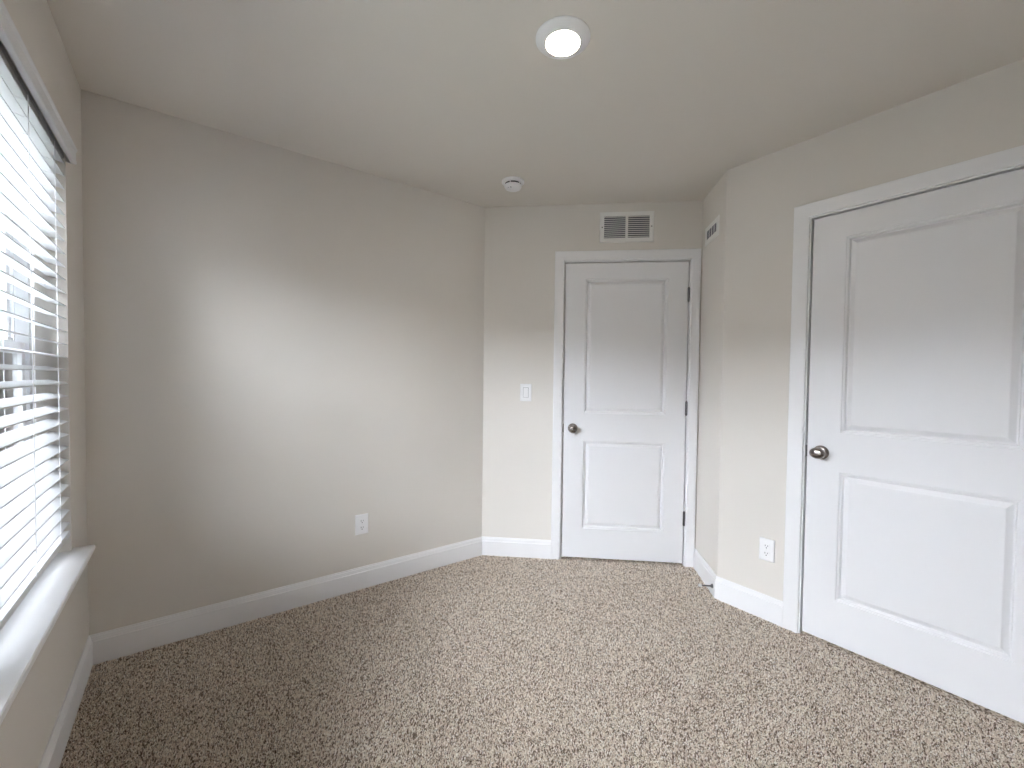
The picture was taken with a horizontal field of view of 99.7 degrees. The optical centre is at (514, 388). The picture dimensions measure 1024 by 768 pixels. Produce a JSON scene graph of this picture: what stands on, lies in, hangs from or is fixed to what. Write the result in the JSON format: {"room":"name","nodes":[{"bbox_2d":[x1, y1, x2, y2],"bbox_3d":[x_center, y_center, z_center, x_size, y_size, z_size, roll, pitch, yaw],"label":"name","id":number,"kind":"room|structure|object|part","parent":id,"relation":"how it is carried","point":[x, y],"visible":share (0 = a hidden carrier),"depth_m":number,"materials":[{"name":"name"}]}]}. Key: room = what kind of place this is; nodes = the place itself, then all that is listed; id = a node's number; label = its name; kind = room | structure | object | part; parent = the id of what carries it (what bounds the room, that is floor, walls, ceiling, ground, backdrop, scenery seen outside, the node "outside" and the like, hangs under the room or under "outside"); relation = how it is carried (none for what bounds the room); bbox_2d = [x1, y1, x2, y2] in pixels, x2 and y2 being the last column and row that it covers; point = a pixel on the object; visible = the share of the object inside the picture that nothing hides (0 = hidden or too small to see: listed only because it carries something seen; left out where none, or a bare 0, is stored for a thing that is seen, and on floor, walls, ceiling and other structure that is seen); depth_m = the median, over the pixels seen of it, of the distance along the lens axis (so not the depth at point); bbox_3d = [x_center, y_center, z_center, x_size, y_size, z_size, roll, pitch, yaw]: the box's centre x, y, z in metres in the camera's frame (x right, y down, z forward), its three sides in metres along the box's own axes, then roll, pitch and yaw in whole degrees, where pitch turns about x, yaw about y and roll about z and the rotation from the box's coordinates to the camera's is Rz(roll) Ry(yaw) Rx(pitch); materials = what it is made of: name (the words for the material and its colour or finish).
{"room":"empty bedroom","nodes":[
{"label":"empty bedroom","id":0,"kind":"room"},
{"bbox_2d":[0,0,88,767],"bbox_3d":[-0.935,0.021,0.522,0.160,2.444,3.479,0,2,-37],"label":"wall","id":1,"kind":"structure","parent":0,"point":[26,729],"depth_m":1.56,"materials":[{"name":"white paint"}]},
{"bbox_2d":[0,210,94,725],"bbox_3d":[-1.124,-0.088,0.823,0.218,1.477,1.905,0,2,-37],"label":"window","id":2,"kind":"structure","parent":1,"relation":"in","point":[23,636],"depth_m":1.33,"materials":[{"name":"white plastic"}]},
{"bbox_3d":[-1.471,-0.450,1.129,0.001,0.618,0.745,0,2,-37],"label":"glass pane","id":3,"kind":"part","parent":2,"relation":"part of","materials":[{"name":"glass"}]},
{"bbox_3d":[-1.471,-0.450,1.129,0.021,0.686,0.812,0,2,-37],"label":"sash","id":4,"kind":"part","parent":2,"relation":"part of","materials":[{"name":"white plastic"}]},
{"bbox_3d":[-1.454,0.218,1.166,0.001,0.659,0.745,0,2,-37],"label":"glass pane","id":5,"kind":"part","parent":2,"relation":"part of","materials":[{"name":"glass"}]},
{"bbox_3d":[-1.454,0.218,1.166,0.022,0.727,0.812,0,2,-37],"label":"sash","id":6,"kind":"part","parent":2,"relation":"part of","materials":[{"name":"white plastic"}]},
{"bbox_3d":[-1.181,-0.087,0.779,0.074,1.477,1.833,0,2,-37],"label":"frame","id":7,"kind":"part","parent":2,"relation":"part of","materials":[{"name":"white plastic"}]},
{"bbox_2d":[0,0,77,630],"bbox_3d":[-1.375,-0.153,1.215,0.086,1.430,0.929,0,2,-37],"label":"blind","id":8,"kind":"object","parent":2,"relation":"attached to","point":[32,533],"visible":1,"depth_m":1.23,"materials":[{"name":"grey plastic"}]},
{"bbox_3d":[-1.381,-0.138,1.201,0.056,1.355,0.002,0,2,-37],"label":"ladder cord","id":9,"kind":"part","parent":8,"relation":"part of","materials":[{"name":"white plastic"}]},
{"bbox_3d":[-1.389,0.545,1.219,0.051,0.020,0.900,0,2,-37],"label":"rail","id":10,"kind":"part","parent":8,"relation":"part of","materials":[{"name":"white"}]},
{"bbox_3d":[-1.560,-0.146,1.439,0.056,1.355,0.002,0,2,-37],"label":"ladder cord","id":11,"kind":"part","parent":8,"relation":"part of","materials":[{"name":"white plastic"}]},
{"bbox_3d":[-1.104,0.639,0.863,0.148,0.022,1.905,0,2,-37],"label":"sill","id":12,"kind":"part","parent":2,"relation":"part of","materials":[{"name":"white paint"}]},
{"bbox_2d":[38,636,92,767],"bbox_3d":[-0.880,1.173,0.606,0.014,0.130,3.159,0,2,-37],"label":"baseboard","id":13,"kind":"structure","parent":1,"relation":"attached to","point":[52,757],"depth_m":1.50,"materials":[{"name":"white paint"}]},
{"bbox_2d":[81,90,484,634],"bbox_3d":[-1.108,-0.033,2.470,2.228,2.444,0.160,0,2,-37],"label":"wall","id":14,"kind":"structure","parent":0,"point":[283,347],"depth_m":2.22,"materials":[{"name":"white paint"}]},
{"bbox_2d":[89,537,481,664],"bbox_3d":[-1.031,1.122,2.460,2.005,0.130,0.014,0,2,-37],"label":"baseboard","id":15,"kind":"structure","parent":14,"relation":"attached to","point":[124,641],"depth_m":2.25,"materials":[{"name":"white paint"}]},
{"bbox_2d":[355,513,367,534],"bbox_3d":[-0.902,0.801,2.549,0.075,0.118,0.008,0,2,-37],"label":"wall outlet","id":16,"kind":"object","parent":14,"relation":"attached to","point":[361,521],"visible":1,"depth_m":2.54,"materials":[{"name":"white plastic"}]},
{"bbox_2d":[47,0,1023,206],"bbox_3d":[0.393,-1.271,1.478,3.450,0.120,3.479,0,2,-37],"label":"ceiling","id":17,"kind":"structure","parent":0,"point":[455,99],"depth_m":1.68,"materials":[{"name":"white paint"}]},
{"bbox_2d":[502,176,523,191],"bbox_3d":[-0.011,-1.220,2.602,0.136,0.052,0.136,0,2,-37],"label":"smoke detector","id":18,"kind":"object","parent":17,"relation":"attached to","point":[511,183],"visible":1,"depth_m":2.56,"materials":[{"name":"white plastic"}]},
{"bbox_2d":[536,15,590,58],"bbox_3d":[0.167,-1.204,1.498,0.189,0.021,0.189,0,2,-37],"label":"recessed light","id":19,"kind":"object","parent":17,"relation":"in","point":[559,37],"visible":1,"depth_m":1.47,"materials":[{"name":"white plastic"}]},
{"bbox_2d":[62,556,1023,767],"bbox_3d":[0.363,1.290,1.547,3.450,0.116,3.479,0,2,-37],"label":"floor","id":20,"kind":"structure","parent":0,"point":[972,705],"depth_m":1.65,"materials":[{"name":"beige carpet"}]},
{"bbox_2d":[59,555,1023,767],"bbox_3d":[0.333,1.227,1.522,3.052,0.010,3.162,0,2,-37],"label":"carpet","id":21,"kind":"structure","parent":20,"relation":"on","point":[519,572],"depth_m":1.75,"materials":[{"name":"beige carpet"}]},
{"bbox_2d":[482,200,702,548],"bbox_3d":[0.559,-0.028,3.032,1.680,2.444,0.160,1,2,6],"label":"wall","id":22,"kind":"structure","parent":0,"point":[521,242],"depth_m":3.00,"materials":[{"name":"white paint"}]},
{"bbox_2d":[482,536,550,558],"bbox_3d":[0.009,1.119,3.035,0.490,0.130,0.014,1,2,6],"label":"baseboard","id":23,"kind":"structure","parent":22,"relation":"attached to","point":[492,546],"depth_m":3.03,"materials":[{"name":"white paint"}]},
{"bbox_2d":[520,384,531,400],"bbox_3d":[0.076,0.028,3.000,0.079,0.121,0.012,1,2,6],"label":"light switch","id":24,"kind":"object","parent":22,"relation":"attached to","point":[525,389],"visible":1,"depth_m":3.00,"materials":[{"name":"white plastic"}]},
{"bbox_2d":[562,262,689,562],"bbox_3d":[0.743,0.164,2.928,0.827,2.027,0.099,1,2,6],"label":"door","id":25,"kind":"structure","parent":22,"relation":"in","point":[626,405],"depth_m":2.94,"materials":[{"name":"white paint"}]},
{"bbox_3d":[0.395,0.275,2.943,0.058,0.058,0.047,1,2,6],"label":"knob","id":26,"kind":"part","parent":25,"relation":"part of","materials":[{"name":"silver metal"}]},
{"bbox_2d":[551,248,700,567],"bbox_3d":[0.745,0.132,2.981,0.958,2.123,0.123,1,2,6],"label":"door frame","id":27,"kind":"structure","parent":22,"relation":"attached to","point":[693,256],"depth_m":2.91,"materials":[{"name":"white paint"}]},
{"bbox_2d":[599,211,653,242],"bbox_3d":[0.751,-1.084,2.898,0.357,0.205,0.010,1,2,6],"label":"air vent","id":28,"kind":"object","parent":22,"relation":"in","point":[636,226],"visible":1,"depth_m":2.90,"materials":[{"name":"white metal"}]},
{"bbox_2d":[695,171,726,574],"bbox_3d":[1.292,-0.012,2.741,0.160,2.444,0.576,1,2,6],"label":"wall","id":29,"kind":"structure","parent":0,"point":[714,204],"depth_m":2.64,"materials":[{"name":"white paint"}]},
{"bbox_2d":[693,548,716,596],"bbox_3d":[1.183,1.141,2.699,0.014,0.130,0.422,1,2,6],"label":"baseboard","id":30,"kind":"structure","parent":29,"relation":"attached to","point":[700,565],"depth_m":2.67,"materials":[{"name":"white paint"}]},
{"bbox_2d":[698,584,712,587],"bbox_3d":[1.117,1.154,2.530,0.080,0.025,0.025,1,2,6],"label":"door stop","id":31,"kind":"object","parent":29,"relation":"attached to","point":[699,585],"visible":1,"depth_m":2.53,"materials":[{"name":"grey metal"}]},
{"bbox_2d":[705,215,719,246],"bbox_3d":[1.212,-0.967,2.660,0.008,0.115,0.242,1,2,6],"label":"air vent","id":32,"kind":"object","parent":29,"relation":"in","point":[712,231],"visible":1,"depth_m":2.64,"materials":[{"name":"white metal"}]},
{"bbox_2d":[717,59,1023,600],"bbox_3d":[1.851,0.022,1.707,0.160,2.444,2.016,0,2,-37],"label":"wall","id":33,"kind":"structure","parent":0,"point":[983,114],"depth_m":2.23,"materials":[{"name":"white paint"}]},
{"bbox_2d":[714,576,782,626],"bbox_3d":[1.265,1.152,2.353,0.014,0.130,0.356,0,2,-37],"label":"baseboard","id":34,"kind":"structure","parent":33,"relation":"attached to","point":[766,607],"depth_m":2.34,"materials":[{"name":"white paint"}]},
{"bbox_2d":[759,537,774,562],"bbox_3d":[1.325,0.849,2.274,0.008,0.118,0.075,0,2,-37],"label":"wall outlet","id":35,"kind":"object","parent":33,"relation":"attached to","point":[766,546],"visible":1,"depth_m":2.27,"materials":[{"name":"white plastic"}]},
{"bbox_2d":[763,543,769,548],"bbox_3d":[1.323,0.829,2.272,0.002,0.028,0.034,0,2,-37],"label":"receptacle","id":36,"kind":"object","parent":35,"relation":"attached to","point":[765,545],"depth_m":2.27,"materials":[{"name":"white plastic"}]},
{"bbox_2d":[763,550,769,556],"bbox_3d":[1.323,0.868,2.273,0.002,0.028,0.034,0,2,-37],"label":"receptacle","id":37,"kind":"object","parent":35,"relation":"attached to","point":[766,553],"depth_m":2.27,"materials":[{"name":"white plastic"}]},
{"bbox_2d":[782,145,1023,633],"bbox_3d":[1.721,0.174,1.825,0.123,2.123,0.980,0,2,-37],"label":"door frame","id":38,"kind":"structure","parent":33,"relation":"attached to","point":[1009,160],"depth_m":2.13,"materials":[{"name":"white paint"}]},
{"bbox_2d":[802,169,1023,723],"bbox_3d":[1.675,0.205,1.796,0.099,2.027,0.821,0,2,-37],"label":"door","id":39,"kind":"structure","parent":33,"relation":"in","point":[914,546],"depth_m":1.80,"materials":[{"name":"white paint"}]},
{"bbox_3d":[1.445,0.308,2.060,0.047,0.054,0.067,0,2,-37],"label":"knob","id":40,"kind":"part","parent":39,"relation":"part of","materials":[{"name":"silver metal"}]}
]}

